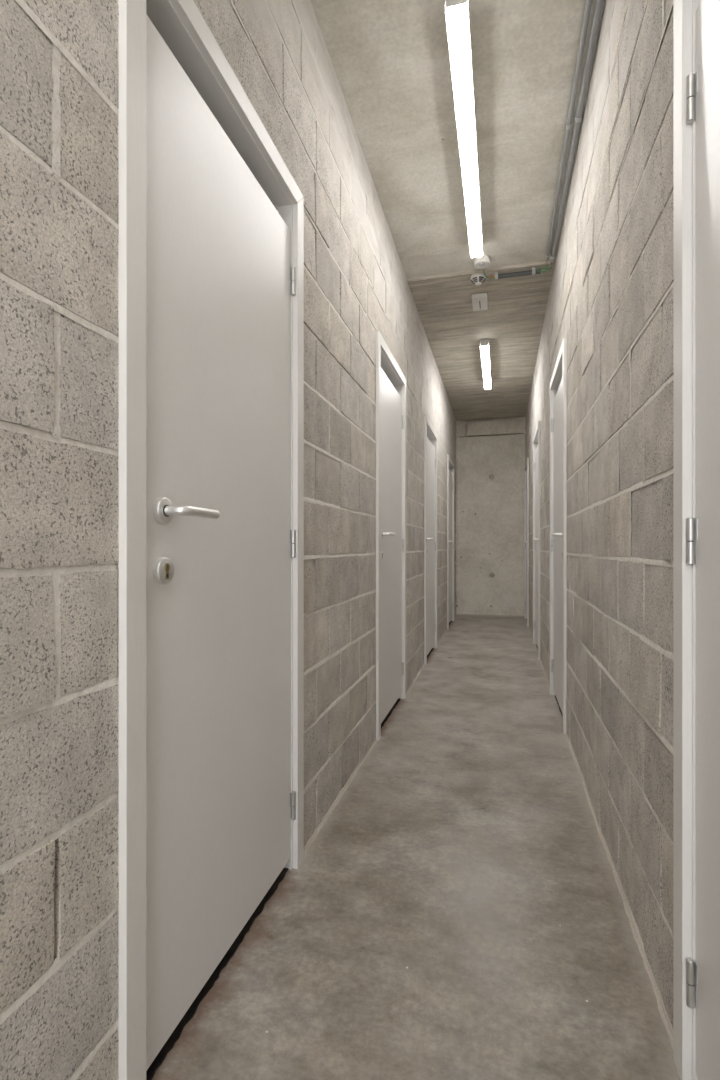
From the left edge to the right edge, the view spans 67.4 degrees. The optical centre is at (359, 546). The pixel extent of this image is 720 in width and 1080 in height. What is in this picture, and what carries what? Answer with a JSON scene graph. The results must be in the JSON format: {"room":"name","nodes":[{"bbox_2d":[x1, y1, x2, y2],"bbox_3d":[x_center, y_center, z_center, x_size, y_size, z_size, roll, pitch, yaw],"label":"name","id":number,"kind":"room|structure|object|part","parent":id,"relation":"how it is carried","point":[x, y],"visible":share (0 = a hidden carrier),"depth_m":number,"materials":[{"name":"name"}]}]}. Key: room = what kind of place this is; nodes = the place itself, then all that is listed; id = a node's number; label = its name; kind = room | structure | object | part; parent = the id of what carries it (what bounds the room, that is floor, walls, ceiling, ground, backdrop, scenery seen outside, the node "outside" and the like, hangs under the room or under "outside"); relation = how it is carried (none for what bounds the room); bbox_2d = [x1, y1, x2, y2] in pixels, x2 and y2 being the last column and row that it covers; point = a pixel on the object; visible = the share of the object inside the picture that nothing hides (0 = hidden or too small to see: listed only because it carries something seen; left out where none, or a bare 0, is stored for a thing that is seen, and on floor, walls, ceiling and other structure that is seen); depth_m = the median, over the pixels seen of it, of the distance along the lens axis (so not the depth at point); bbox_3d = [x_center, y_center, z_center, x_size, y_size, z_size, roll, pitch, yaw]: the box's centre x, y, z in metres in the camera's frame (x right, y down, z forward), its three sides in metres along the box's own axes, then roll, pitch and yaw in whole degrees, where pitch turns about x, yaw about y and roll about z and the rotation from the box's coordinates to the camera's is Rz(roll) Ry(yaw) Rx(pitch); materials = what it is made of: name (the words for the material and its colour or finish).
{"room":"basement storage corridor","nodes":[
{"label":"basement storage corridor","id":0,"kind":"room"},
{"bbox_2d":[0,0,455,1079],"bbox_3d":[0.152,-0.450,3.432,0.145,3.020,9.920,0,0,15],"label":"wall","id":1,"kind":"structure","parent":0,"point":[59,264],"depth_m":0.88,"materials":[{"name":"concrete"}]},
{"bbox_2d":[118,0,303,1079],"bbox_3d":[-0.361,-0.061,1.387,0.217,2.207,0.880,0,0,15],"label":"door","id":2,"kind":"structure","parent":1,"relation":"in","point":[211,212],"depth_m":1.20,"materials":[{"name":"white wood"}]},
{"bbox_3d":[-0.346,-0.071,1.119,0.054,0.021,0.132,0,0,15],"label":"lever handle","id":3,"kind":"part","parent":2,"relation":"part of","materials":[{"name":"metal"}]},
{"bbox_2d":[304,615,456,854],"bbox_3d":[0.221,1.034,3.414,0.020,0.016,9.920,0,0,15],"label":"trim","id":4,"kind":"structure","parent":1,"relation":"attached to","point":[352,776],"depth_m":2.29,"materials":[{"name":"grey concrete"}]},
{"bbox_2d":[376,330,405,740],"bbox_3d":[0.147,-0.061,3.341,0.217,2.207,0.880,0,0,15],"label":"door","id":5,"kind":"structure","parent":1,"relation":"in","point":[390,380],"depth_m":3.28,"materials":[{"name":"white wood"}]},
{"bbox_3d":[0.162,-0.071,3.073,0.054,0.021,0.132,0,0,15],"label":"lever handle","id":6,"kind":"part","parent":5,"relation":"part of","materials":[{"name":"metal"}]},
{"bbox_2d":[424,414,436,664],"bbox_3d":[0.627,-0.061,5.184,0.217,2.207,0.880,0,0,15],"label":"door","id":7,"kind":"structure","parent":1,"relation":"in","point":[430,435],"depth_m":5.21,"materials":[{"name":"white wood"}]},
{"bbox_2d":[447,454,453,629],"bbox_3d":[1.160,-0.061,7.231,0.217,2.207,0.880,0,0,15],"label":"door","id":8,"kind":"structure","parent":1,"relation":"in","point":[450,465],"depth_m":7.29,"materials":[{"name":"white wood"}]},
{"bbox_2d":[407,260,554,280],"bbox_3d":[0.828,-1.919,3.767,1.002,0.026,0.031,0,0,15],"label":"trim","id":9,"kind":"structure","parent":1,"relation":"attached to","point":[541,263],"depth_m":3.73,"materials":[{"name":"grey concrete"}]},
{"bbox_2d":[152,615,679,1079],"bbox_3d":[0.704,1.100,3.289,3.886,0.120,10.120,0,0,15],"label":"floor","id":10,"kind":"structure","parent":0,"point":[458,912],"depth_m":1.48,"materials":[{"name":"concrete"}]},
{"bbox_2d":[310,0,604,420],"bbox_3d":[0.704,-2.010,3.289,1.286,0.200,10.120,0,0,15],"label":"ceiling","id":11,"kind":"structure","parent":0,"point":[390,59],"depth_m":2.63,"materials":[{"name":"concrete"}]},
{"bbox_2d":[445,0,482,257],"bbox_3d":[0.539,-1.890,2.657,0.080,0.080,1.647,0,0,15],"label":"ceiling light","id":12,"kind":"object","parent":11,"relation":"attached to","point":[457,12],"visible":1,"depth_m":2.28,"materials":[{"name":"white plastic"}]},
{"bbox_2d":[470,273,485,284],"bbox_3d":[0.836,-1.887,3.817,0.109,0.057,0.109,0,0,15],"label":"smoke detector","id":13,"kind":"object","parent":11,"relation":"attached to","point":[477,278],"visible":1,"depth_m":3.79,"materials":[{"name":"white plastic"}]},
{"bbox_2d":[471,276,485,283],"bbox_3d":[0.836,-1.877,3.817,0.102,0.027,0.101,0,0,15],"label":"grille","id":14,"kind":"object","parent":13,"relation":"attached to","point":[474,279],"depth_m":3.79,"materials":[{"name":"grey plastic"}]},
{"bbox_2d":[472,293,487,310],"bbox_3d":[0.931,-1.897,4.191,0.116,0.039,0.230,0,0,15],"label":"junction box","id":15,"kind":"object","parent":11,"relation":"in","point":[479,301],"visible":1,"depth_m":4.15,"materials":[{"name":"white plastic"}]},
{"bbox_2d":[474,254,490,268],"bbox_3d":[0.818,-1.903,3.611,0.109,0.053,0.109,0,0,15],"label":"smoke detector","id":16,"kind":"object","parent":11,"relation":"attached to","point":[482,262],"visible":0.98,"depth_m":3.58,"materials":[{"name":"white plastic"}]},
{"bbox_2d":[480,339,490,388],"bbox_3d":[1.318,-1.876,5.635,0.080,0.080,1.372,0,0,15],"label":"ceiling light","id":17,"kind":"object","parent":11,"relation":"attached to","point":[484,343],"visible":1,"depth_m":5.37,"materials":[{"name":"white plastic"}]},
{"bbox_2d":[490,267,540,279],"bbox_3d":[1.071,-1.891,3.736,0.339,0.048,0.036,0,0,15],"label":"conduit","id":18,"kind":"object","parent":11,"relation":"attached to","point":[533,271],"visible":1,"depth_m":3.72,"materials":[{"name":"grey plastic"}]},
{"bbox_2d":[546,0,591,261],"bbox_3d":[0.568,-1.912,0.993,0.027,0.035,5.405,0,0,15],"label":"conduit","id":19,"kind":"object","parent":11,"relation":"attached to","point":[569,122],"visible":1,"depth_m":2.36,"materials":[{"name":"grey plastic"}]},
{"bbox_2d":[551,0,603,264],"bbox_3d":[0.607,-1.909,0.999,0.034,0.040,5.435,0,0,15],"label":"conduit","id":20,"kind":"object","parent":11,"relation":"attached to","point":[599,3],"visible":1,"depth_m":2.35,"materials":[{"name":"grey plastic"}]},
{"bbox_2d":[456,417,525,615],"bbox_3d":[1.977,-0.520,8.182,1.126,3.160,0.207,0,0,15],"label":"wall","id":21,"kind":"structure","parent":0,"point":[490,452],"depth_m":8.09,"materials":[{"name":"concrete"}]},
{"bbox_2d":[456,454,457,608],"bbox_3d":[1.472,-0.234,8.208,0.039,2.363,0.037,0,0,15],"label":"trim","id":22,"kind":"structure","parent":21,"relation":"attached to","point":[456,454],"depth_m":8.20,"materials":[{"name":"concrete"}]},
{"bbox_2d":[457,614,523,617],"bbox_3d":[1.952,1.030,8.085,0.986,0.024,0.016,0,0,15],"label":"trim","id":23,"kind":"structure","parent":21,"relation":"attached to","point":[457,614],"depth_m":8.08,"materials":[{"name":"grey concrete"}]},
{"bbox_2d":[525,0,672,1027],"bbox_3d":[1.256,-0.450,3.145,0.144,3.020,9.920,0,0,15],"label":"wall","id":24,"kind":"structure","parent":0,"point":[611,292],"depth_m":1.65,"materials":[{"name":"concrete"}]},
{"bbox_2d":[523,458,528,626],"bbox_3d":[2.356,-0.061,7.447,0.217,2.207,0.880,0,0,15],"label":"door","id":25,"kind":"structure","parent":24,"relation":"in","point":[526,468],"depth_m":7.70,"materials":[{"name":"white wood"}]},
{"bbox_2d":[532,421,539,659],"bbox_3d":[1.820,-0.061,5.390,0.217,2.207,0.880,0,0,15],"label":"door","id":26,"kind":"structure","parent":24,"relation":"in","point":[536,439],"depth_m":5.56,"materials":[{"name":"white wood"}]},
{"bbox_2d":[550,337,566,733],"bbox_3d":[1.306,-0.061,3.411,0.217,2.207,0.880,0,0,15],"label":"door","id":27,"kind":"structure","parent":24,"relation":"in","point":[558,383],"depth_m":3.45,"materials":[{"name":"white wood"}]},
{"bbox_3d":[1.162,-0.071,3.185,0.054,0.021,0.132,0,0,15],"label":"lever handle","id":28,"kind":"part","parent":27,"relation":"part of","materials":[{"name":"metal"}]},
{"bbox_2d":[528,626,672,1048],"bbox_3d":[1.187,1.034,3.163,0.020,0.016,9.920,0,0,15],"label":"trim","id":29,"kind":"structure","parent":24,"relation":"attached to","point":[634,928],"depth_m":1.51,"materials":[{"name":"grey concrete"}]},
{"bbox_2d":[673,0,719,1079],"bbox_3d":[0.588,-0.061,0.653,0.217,2.207,0.880,0,0,15],"label":"door","id":30,"kind":"structure","parent":24,"relation":"in","point":[696,23],"depth_m":1.02,"materials":[{"name":"white wood"}]},
{"bbox_3d":[0.609,-0.062,0.648,0.174,2.205,0.880,0,0,15],"label":"frame","id":31,"kind":"part","parent":30,"relation":"part of","materials":[{"name":"white wood"}]}
]}

